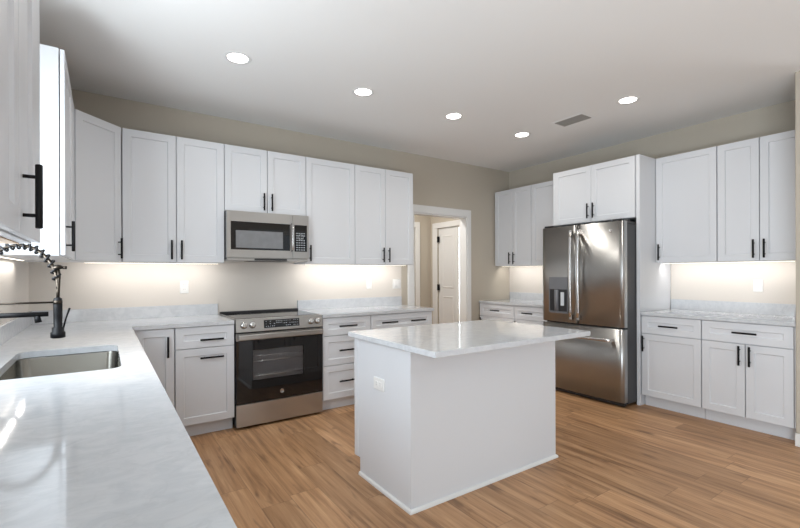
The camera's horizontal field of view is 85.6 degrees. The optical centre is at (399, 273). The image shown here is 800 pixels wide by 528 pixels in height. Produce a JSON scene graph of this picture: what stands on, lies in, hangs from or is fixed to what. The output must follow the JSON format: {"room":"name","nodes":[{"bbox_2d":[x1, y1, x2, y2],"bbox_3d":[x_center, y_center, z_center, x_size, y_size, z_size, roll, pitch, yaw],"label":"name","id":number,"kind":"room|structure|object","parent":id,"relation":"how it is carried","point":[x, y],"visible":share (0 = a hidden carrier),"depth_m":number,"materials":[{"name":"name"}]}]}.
{"room":"kitchen","nodes":[
{"label":"kitchen","id":0,"kind":"room"},
{"bbox_2d":[29,89,509,320],"bbox_3d":[0.559,-0.099,5.734,8.601,2.787,0.121,0,0,-34],"label":"wall","id":1,"kind":"structure","parent":0,"point":[437,182],"depth_m":4.36,"materials":[{"name":"beige paint"}]},
{"bbox_2d":[25,109,122,262],"bbox_3d":[-2.439,-0.617,3.243,0.600,1.057,0.606,0,0,-34],"label":"upper cabinet","id":2,"kind":"object","parent":1,"relation":"attached to","point":[97,142],"visible":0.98,"depth_m":3.19,"materials":[{"name":"white paint"}]},
{"bbox_2d":[32,304,217,323],"bbox_3d":[-2.286,0.339,3.701,1.364,0.102,0.019,0,0,-34],"label":"backsplash","id":3,"kind":"structure","parent":1,"relation":"attached to","point":[120,313],"depth_m":3.69,"materials":[{"name":"stone"}]},
{"bbox_2d":[121,128,223,262],"bbox_3d":[-1.948,-0.619,3.727,0.761,1.057,0.363,0,0,-34],"label":"upper cabinet","id":4,"kind":"object","parent":1,"relation":"attached to","point":[172,187],"visible":0.94,"depth_m":3.59,"materials":[{"name":"white paint"}]},
{"bbox_2d":[84,262,218,263],"bbox_3d":[-2.039,-0.086,3.618,0.980,0.007,0.016,0,0,-34],"label":"light strip","id":5,"kind":"object","parent":4,"relation":"attached to","point":[84,262],"visible":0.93,"depth_m":3.62,"materials":[{"name":"white plastic"}]},
{"bbox_2d":[180,281,188,293],"bbox_3d":[-1.961,0.125,3.930,0.072,0.116,0.009,0,0,-34],"label":"wall outlet","id":6,"kind":"object","parent":1,"relation":"attached to","point":[184,285],"visible":1,"depth_m":3.93,"materials":[{"name":"white plastic"}]},
{"bbox_2d":[224,144,305,215],"bbox_3d":[-1.320,-0.852,4.157,0.761,0.594,0.363,0,0,-34],"label":"upper cabinet","id":7,"kind":"object","parent":1,"relation":"attached to","point":[255,180],"visible":0.89,"depth_m":4.01,"materials":[{"name":"white paint"}]},
{"bbox_2d":[224,210,308,262],"bbox_3d":[-1.296,-0.331,4.124,0.756,0.445,0.438,0,0,-34],"label":"microwave","id":8,"kind":"object","parent":7,"relation":"attached to","point":[248,236],"visible":0.99,"depth_m":3.95,"materials":[{"name":"grey metal"}]},
{"bbox_2d":[294,157,354,264],"bbox_3d":[-0.780,-0.623,4.526,0.544,1.057,0.363,0,0,-34],"label":"upper cabinet","id":9,"kind":"object","parent":1,"relation":"attached to","point":[330,185],"visible":0.93,"depth_m":4.41,"materials":[{"name":"white paint"}]},
{"bbox_2d":[297,296,401,309],"bbox_3d":[-0.529,0.333,4.904,1.322,0.102,0.019,0,0,-34],"label":"backsplash","id":10,"kind":"structure","parent":1,"relation":"attached to","point":[397,300],"depth_m":4.85,"materials":[{"name":"stone"}]},
{"bbox_2d":[366,279,371,288],"bbox_3d":[-0.360,0.122,5.026,0.072,0.116,0.009,0,0,-34],"label":"wall outlet","id":11,"kind":"object","parent":1,"relation":"attached to","point":[368,281],"visible":1,"depth_m":5.02,"materials":[{"name":"white plastic"}]},
{"bbox_2d":[350,165,412,264],"bbox_3d":[-0.241,-0.625,4.894,0.759,1.057,0.363,0,0,-34],"label":"upper cabinet","id":12,"kind":"object","parent":1,"relation":"attached to","point":[383,197],"visible":0.96,"depth_m":4.77,"materials":[{"name":"white paint"}]},
{"bbox_2d":[305,264,405,265],"bbox_3d":[-0.446,-0.091,4.707,1.240,0.007,0.016,0,0,-34],"label":"light strip","id":13,"kind":"object","parent":12,"relation":"attached to","point":[305,264],"visible":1,"depth_m":4.55,"materials":[{"name":"white plastic"}]},
{"bbox_2d":[393,279,400,288],"bbox_3d":[-0.038,0.128,5.246,0.118,0.116,0.010,0,0,-34],"label":"light switch","id":14,"kind":"object","parent":1,"relation":"attached to","point":[396,282],"visible":1,"depth_m":5.25,"materials":[{"name":"white plastic"}]},
{"bbox_2d":[407,204,470,321],"bbox_3d":[0.502,0.217,5.684,1.065,2.155,0.138,0,0,-34],"label":"trim","id":15,"kind":"structure","parent":1,"relation":"attached to","point":[465,215],"depth_m":5.89,"materials":[{"name":"white paint"}]},
{"bbox_2d":[39,0,799,171],"bbox_3d":[2.024,-1.538,3.569,8.620,0.080,11.600,0,0,-34],"label":"ceiling","id":16,"kind":"structure","parent":0,"point":[510,67],"depth_m":3.09,"materials":[{"name":"white paint"}]},
{"bbox_2d":[223,51,251,64],"bbox_3d":[-1.120,-1.485,2.984,0.184,0.004,0.184,0,0,-34],"label":"recessed light","id":17,"kind":"object","parent":16,"relation":"in","point":[235,57],"visible":1,"depth_m":2.97,"materials":[{"name":"white paint"}]},
{"bbox_2d":[352,87,373,96],"bbox_3d":[-0.302,-1.488,3.551,0.184,0.004,0.184,0,0,-34],"label":"recessed light","id":18,"kind":"object","parent":16,"relation":"in","point":[361,91],"visible":1,"depth_m":3.54,"materials":[{"name":"white plastic"}]},
{"bbox_2d":[444,113,463,119],"bbox_3d":[0.511,-1.490,4.104,0.184,0.004,0.184,0,0,-34],"label":"recessed light","id":19,"kind":"object","parent":16,"relation":"in","point":[451,116],"visible":1,"depth_m":4.11,"materials":[{"name":"white plastic"}]},
{"bbox_2d":[513,132,530,137],"bbox_3d":[1.317,-1.493,4.663,0.184,0.004,0.184,0,0,-34],"label":"recessed light","id":20,"kind":"object","parent":16,"relation":"in","point":[520,134],"visible":1,"depth_m":4.65,"materials":[{"name":"white plastic"}]},
{"bbox_2d":[551,113,594,126],"bbox_3d":[1.688,-1.492,4.223,0.214,0.008,0.344,0,0,-34],"label":"ceiling vent","id":21,"kind":"object","parent":16,"relation":"in","point":[581,117],"visible":1,"depth_m":4.21,"materials":[{"name":"grey metal"}]},
{"bbox_2d":[616,96,639,103],"bbox_3d":[1.970,-1.496,3.736,0.184,0.004,0.184,0,0,-34],"label":"recessed light","id":22,"kind":"object","parent":16,"relation":"in","point":[629,99],"visible":1,"depth_m":3.73,"materials":[{"name":"white plastic"}]},
{"bbox_2d":[414,215,430,307],"bbox_3d":[-0.499,-0.096,6.759,2.410,2.787,0.120,0,0,-34],"label":"wall","id":23,"kind":"structure","parent":0,"point":[425,221],"depth_m":7.32,"materials":[{"name":"beige paint"}]},
{"bbox_2d":[414,222,419,305],"bbox_3d":[-0.077,0.221,6.963,0.995,2.150,0.017,0,0,-34],"label":"trim","id":24,"kind":"structure","parent":23,"relation":"attached to","point":[416,224],"depth_m":7.21,"materials":[{"name":"white paint"}]},
{"bbox_2d":[431,217,459,323],"bbox_3d":[0.919,-0.101,6.927,0.120,2.787,1.443,0,0,-34],"label":"wall","id":25,"kind":"structure","parent":0,"point":[433,219],"depth_m":7.25,"materials":[{"name":"beige paint"}]},
{"bbox_2d":[432,220,459,323],"bbox_3d":[0.756,0.226,7.044,0.017,2.135,0.705,0,0,-34],"label":"trim","id":26,"kind":"structure","parent":25,"relation":"attached to","point":[435,226],"depth_m":7.26,"materials":[{"name":"white paint"}]},
{"bbox_2d":[437,226,458,323],"bbox_3d":[0.771,0.268,7.069,0.062,2.030,0.519,0,0,-34],"label":"door","id":27,"kind":"structure","parent":25,"relation":"in","point":[448,238],"depth_m":7.04,"materials":[{"name":"white paint"}]},
{"bbox_2d":[459,276,459,321],"bbox_3d":[1.259,-0.102,7.936,1.580,2.787,2.723,0,0,-34],"label":"wall","id":28,"kind":"structure","parent":0,"point":[459,276],"depth_m":9.16,"materials":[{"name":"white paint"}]},
{"bbox_2d":[189,389,799,527],"bbox_3d":[0.391,1.325,2.446,12.600,0.060,11.600,0,0,-34],"label":"floor","id":29,"kind":"structure","parent":0,"point":[633,465],"depth_m":2.73,"materials":[{"name":"brown wood"}]},
{"bbox_2d":[134,328,174,407],"bbox_3d":[-2.023,0.862,3.486,0.299,0.882,0.670,0,0,-34],"label":"base cabinet","id":30,"kind":"object","parent":29,"relation":"on","point":[158,344],"visible":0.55,"depth_m":3.28,"materials":[{"name":"white paint"}]},
{"bbox_2d":[174,324,233,435],"bbox_3d":[-1.716,0.861,3.696,0.439,0.882,0.670,0,0,-34],"label":"base cabinet","id":31,"kind":"object","parent":29,"relation":"on","point":[203,355],"visible":0.92,"depth_m":3.45,"materials":[{"name":"white paint"}]},
{"bbox_2d":[219,308,322,427],"bbox_3d":[-1.200,0.831,4.022,0.768,0.938,0.693,0,0,-34],"label":"range","id":32,"kind":"object","parent":29,"relation":"on","point":[278,371],"visible":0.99,"depth_m":3.77,"materials":[{"name":"grey glass"}]},
{"bbox_2d":[219,308,321,320],"bbox_3d":[-1.218,0.381,4.046,0.768,0.038,0.633,0,0,-34],"label":"cooktop","id":33,"kind":"object","parent":32,"relation":"in","point":[288,314],"depth_m":3.95,"materials":[{"name":"black glass"}]},
{"bbox_2d":[238,329,322,340],"bbox_3d":[-1.021,0.530,3.758,0.744,0.044,0.054,0,0,-34],"label":"handle","id":34,"kind":"object","parent":32,"relation":"in","point":[271,334],"depth_m":3.73,"materials":[{"name":"silver metal"}]},
{"bbox_2d":[322,315,370,409],"bbox_3d":[-0.671,0.857,4.411,0.519,0.882,0.670,0,0,-34],"label":"base cabinet","id":35,"kind":"object","parent":29,"relation":"on","point":[337,346],"visible":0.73,"depth_m":4.13,"materials":[{"name":"white paint"}]},
{"bbox_2d":[371,311,431,329],"bbox_3d":[-0.133,0.856,4.779,0.779,0.882,0.670,0,0,-34],"label":"base cabinet","id":36,"kind":"object","parent":29,"relation":"on","point":[380,321],"visible":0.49,"depth_m":4.52,"materials":[{"name":"white paint"}]},
{"bbox_2d":[297,296,433,317],"bbox_3d":[-0.353,0.348,4.646,1.322,0.133,0.644,0,0,-34],"label":"countertop","id":37,"kind":"structure","parent":36,"relation":"on","point":[329,308],"depth_m":4.69,"materials":[{"name":"stone"}]},
{"bbox_2d":[348,319,589,514],"bbox_3d":[0.450,0.838,2.843,1.308,0.914,0.928,0,0,-34],"label":"kitchen island","id":38,"kind":"object","parent":29,"relation":"on","point":[464,407],"visible":1,"depth_m":2.60,"materials":[{"name":"white paint"}]},
{"bbox_2d":[374,376,384,391],"bbox_3d":[-0.128,0.664,2.594,0.009,0.074,0.118,0,0,-34],"label":"wall outlet","id":39,"kind":"object","parent":38,"relation":"attached to","point":[379,384],"visible":1,"depth_m":2.58,"materials":[{"name":"white plastic"}]},
{"bbox_2d":[480,303,514,321],"bbox_3d":[1.526,0.850,5.927,0.670,0.882,0.609,0,0,-34],"label":"base cabinet","id":40,"kind":"object","parent":29,"relation":"on","point":[500,312],"visible":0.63,"depth_m":5.74,"materials":[{"name":"white paint"}]},
{"bbox_2d":[514,306,546,325],"bbox_3d":[1.864,0.849,5.432,0.670,0.882,0.584,0,0,-34],"label":"base cabinet","id":41,"kind":"object","parent":29,"relation":"on","point":[522,314],"visible":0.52,"depth_m":5.32,"materials":[{"name":"white paint"}]},
{"bbox_2d":[479,292,542,307],"bbox_3d":[1.700,0.341,5.691,0.644,0.133,1.200,0,0,-34],"label":"countertop","id":42,"kind":"structure","parent":41,"relation":"on","point":[516,298],"depth_m":5.93,"materials":[{"name":"stone"}]},
{"bbox_2d":[543,218,636,406],"bbox_3d":[2.166,0.381,4.689,0.890,1.815,0.922,0,0,-34],"label":"refrigerator","id":43,"kind":"object","parent":29,"relation":"on","point":[590,275],"visible":0.85,"depth_m":4.33,"materials":[{"name":"grey metal"}]},
{"bbox_2d":[553,154,670,405],"bbox_3d":[2.303,0.063,4.780,0.677,2.450,0.983,0,0,-34],"label":"tall cabinet","id":44,"kind":"object","parent":29,"relation":"on","point":[625,188],"visible":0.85,"depth_m":4.38,"materials":[{"name":"white paint"}]},
{"bbox_2d":[641,315,705,418],"bbox_3d":[2.735,0.846,4.159,0.670,0.882,0.511,0,0,-34],"label":"base cabinet","id":45,"kind":"object","parent":29,"relation":"on","point":[671,348],"visible":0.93,"depth_m":3.98,"materials":[{"name":"white paint"}]},
{"bbox_2d":[702,320,795,439],"bbox_3d":[3.060,0.845,3.684,0.670,0.882,0.633,0,0,-34],"label":"base cabinet","id":46,"kind":"object","parent":29,"relation":"on","point":[749,369],"visible":0.93,"depth_m":3.49,"materials":[{"name":"white paint"}]},
{"bbox_2d":[641,299,795,326],"bbox_3d":[2.924,0.337,3.903,0.644,0.133,1.150,0,0,-34],"label":"countertop","id":47,"kind":"structure","parent":46,"relation":"on","point":[741,312],"depth_m":3.93,"materials":[{"name":"stone"}]},
{"bbox_3d":[-0.498,0.857,0.464,0.658,0.882,0.899,0,0,-34],"label":"cabinet","id":48,"kind":"object","parent":29,"relation":"on","visible":0},
{"bbox_2d":[0,304,236,527],"bbox_3d":[-1.118,0.350,1.994,1.364,0.133,4.156,0,0,-34],"label":"countertop","id":49,"kind":"structure","parent":48,"relation":"on","point":[106,448],"depth_m":1.02,"materials":[{"name":"stone"}]},
{"bbox_2d":[0,243,70,338],"bbox_3d":[-1.583,0.126,1.812,0.323,0.522,0.060,0,0,-34],"label":"faucet","id":50,"kind":"object","parent":49,"relation":"on","point":[58,331],"visible":0.95,"depth_m":1.85,"materials":[{"name":"black metal"}]},
{"bbox_2d":[0,351,119,379],"bbox_3d":[-1.508,0.530,1.948,0.444,0.221,0.746,0,0,-34],"label":"sink","id":51,"kind":"object","parent":49,"relation":"in","point":[80,362],"visible":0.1,"depth_m":2.22,"materials":[{"name":"silver metal"}]},
{"bbox_2d":[509,100,795,303],"bbox_3d":[2.647,-0.107,4.984,0.121,2.787,3.477,0,0,-34],"label":"wall","id":52,"kind":"structure","parent":0,"point":[778,118],"depth_m":4.28,"materials":[{"name":"beige paint"}]},
{"bbox_2d":[495,185,533,265],"bbox_3d":[1.654,-0.631,6.003,0.363,1.057,0.634,0,0,-34],"label":"upper cabinet","id":53,"kind":"object","parent":52,"relation":"attached to","point":[512,206],"visible":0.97,"depth_m":5.90,"materials":[{"name":"white paint"}]},
{"bbox_2d":[510,292,542,300],"bbox_3d":[1.958,0.324,5.868,0.019,0.102,1.200,0,0,-34],"label":"backsplash","id":54,"kind":"structure","parent":52,"relation":"attached to","point":[513,295],"depth_m":6.10,"materials":[{"name":"stone"}]},
{"bbox_2d":[531,180,552,265],"bbox_3d":[1.987,-0.632,5.517,0.363,1.057,0.539,0,0,-34],"label":"upper cabinet","id":55,"kind":"object","parent":52,"relation":"attached to","point":[541,193],"visible":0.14,"depth_m":5.56,"materials":[{"name":"white paint"}]},
{"bbox_2d":[656,146,717,262],"bbox_3d":[2.858,-0.635,4.243,0.363,1.057,0.529,0,0,-34],"label":"upper cabinet","id":56,"kind":"object","parent":52,"relation":"attached to","point":[686,183],"visible":0.91,"depth_m":4.16,"materials":[{"name":"white paint"}]},
{"bbox_2d":[671,299,795,315],"bbox_3d":[3.182,0.320,4.079,0.019,0.102,1.150,0,0,-34],"label":"backsplash","id":57,"kind":"structure","parent":52,"relation":"attached to","point":[703,305],"depth_m":4.08,"materials":[{"name":"stone"}]},
{"bbox_2d":[717,130,795,261],"bbox_3d":[3.183,-0.636,3.768,0.363,1.057,0.617,0,0,-34],"label":"upper cabinet","id":58,"kind":"object","parent":52,"relation":"attached to","point":[756,209],"visible":0.99,"depth_m":3.70,"materials":[{"name":"white paint"}]},
{"bbox_2d":[663,260,795,263],"bbox_3d":[3.002,-0.103,3.969,0.016,0.007,1.100,0,0,-34],"label":"light strip","id":59,"kind":"object","parent":58,"relation":"attached to","point":[784,260],"visible":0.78,"depth_m":3.90,"materials":[{"name":"white plastic"}]},
{"bbox_2d":[753,279,762,291],"bbox_3d":[3.274,0.113,3.953,0.009,0.116,0.072,0,0,-34],"label":"wall outlet","id":60,"kind":"object","parent":52,"relation":"attached to","point":[757,283],"visible":1,"depth_m":3.95,"materials":[{"name":"white plastic"}]},
{"bbox_2d":[795,71,799,433],"bbox_3d":[3.270,-0.109,3.361,0.684,2.787,0.135,0,0,-34],"label":"wall partition","id":61,"kind":"structure","parent":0,"point":[797,74],"depth_m":3.21,"materials":[{"name":"beige paint"}]},
{"bbox_2d":[795,433,799,446],"bbox_3d":[2.988,1.238,3.160,0.014,0.095,0.151,0,0,-34],"label":"baseboard","id":62,"kind":"structure","parent":61,"relation":"attached to","point":[797,436],"depth_m":3.21,"materials":[{"name":"white paint"}]},
{"bbox_3d":[-0.548,-0.096,-0.158,0.120,2.787,8.357,0,0,-34],"label":"wall","id":63,"kind":"structure","parent":0,"visible":0},
{"bbox_2d":[0,257,28,324],"bbox_3d":[-2.366,0.157,2.607,0.003,0.506,1.736,0,0,-34],"label":"wall","id":64,"kind":"structure","parent":63,"relation":"attached to","point":[14,274],"depth_m":2.77,"materials":[{"name":"grey paint"}]},
{"bbox_2d":[0,311,31,345],"bbox_3d":[-1.668,0.337,1.606,0.019,0.102,4.136,0,0,-34],"label":"backsplash","id":65,"kind":"structure","parent":64,"relation":"attached to","point":[11,328],"depth_m":2.65,"materials":[{"name":"stone"}]},
{"bbox_2d":[0,44,74,260],"bbox_3d":[-2.099,-0.614,2.528,0.354,1.064,0.947,0,0,-34],"label":"upper cabinet","id":66,"kind":"object","parent":64,"relation":"attached to","point":[57,235],"depth_m":2.20,"materials":[{"name":"white paint"}]},
{"bbox_2d":[0,0,42,243],"bbox_3d":[-0.951,-0.621,0.850,0.354,1.060,1.074,0,0,-34],"label":"upper cabinet","id":67,"kind":"object","parent":63,"relation":"attached to","point":[21,170],"visible":1,"depth_m":1.04,"materials":[{"name":"white paint"}]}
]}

